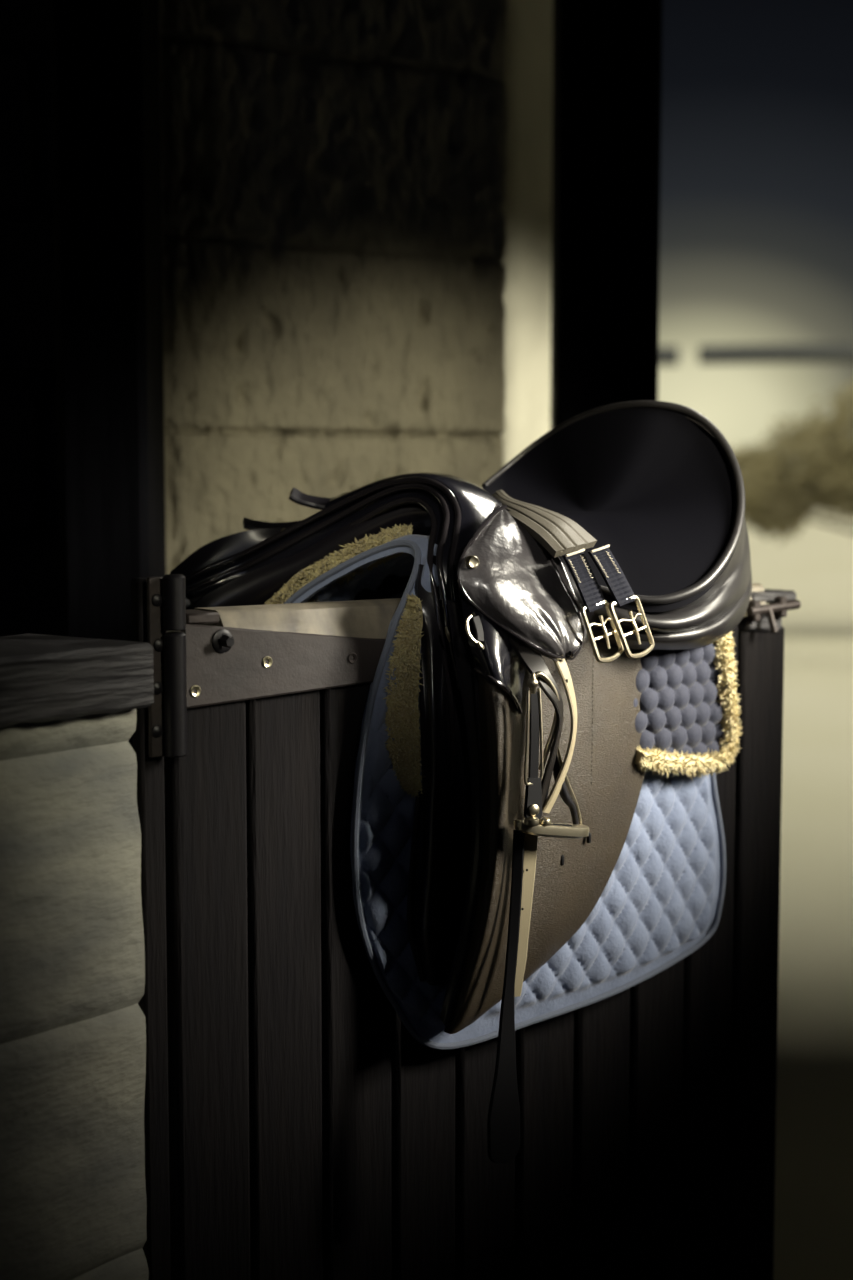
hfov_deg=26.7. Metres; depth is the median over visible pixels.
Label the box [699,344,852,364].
crossbar
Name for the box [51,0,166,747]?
post
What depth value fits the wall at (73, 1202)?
1.55 m
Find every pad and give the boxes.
[264,524,742,797]
[283,534,725,1049]
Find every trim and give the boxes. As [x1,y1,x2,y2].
[0,633,153,728]
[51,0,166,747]
[130,577,170,1279]
[501,0,552,465]
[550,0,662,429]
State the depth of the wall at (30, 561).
2.80 m
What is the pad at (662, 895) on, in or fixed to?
on the door
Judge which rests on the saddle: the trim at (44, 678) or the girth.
the girth
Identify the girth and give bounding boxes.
[492,490,654,662]
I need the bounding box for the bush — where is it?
[733,382,852,544]
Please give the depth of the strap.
1.75 m
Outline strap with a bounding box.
[487,634,576,1163]
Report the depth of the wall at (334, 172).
2.59 m
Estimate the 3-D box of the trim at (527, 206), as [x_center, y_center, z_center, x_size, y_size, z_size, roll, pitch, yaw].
[0.121,-0.465,3.424,0.396,3.000,0.262,-3,6,-34]
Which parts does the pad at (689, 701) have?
fleece trim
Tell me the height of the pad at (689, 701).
0.283 m
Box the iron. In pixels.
[514,671,588,838]
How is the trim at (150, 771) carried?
attached to the wall at (73, 1202)
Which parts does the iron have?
frame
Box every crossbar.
[659,346,678,365]
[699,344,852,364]
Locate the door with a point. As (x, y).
(312, 1136)
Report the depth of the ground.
5.66 m
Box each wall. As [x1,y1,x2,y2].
[0,0,61,635]
[0,709,148,1279]
[159,0,507,631]
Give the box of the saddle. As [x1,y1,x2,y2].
[170,400,751,1033]
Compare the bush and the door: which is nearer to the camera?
the door
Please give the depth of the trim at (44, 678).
1.52 m
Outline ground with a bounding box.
[745,508,852,1279]
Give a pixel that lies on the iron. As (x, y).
(533, 824)
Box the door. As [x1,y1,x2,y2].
[146,574,800,1279]

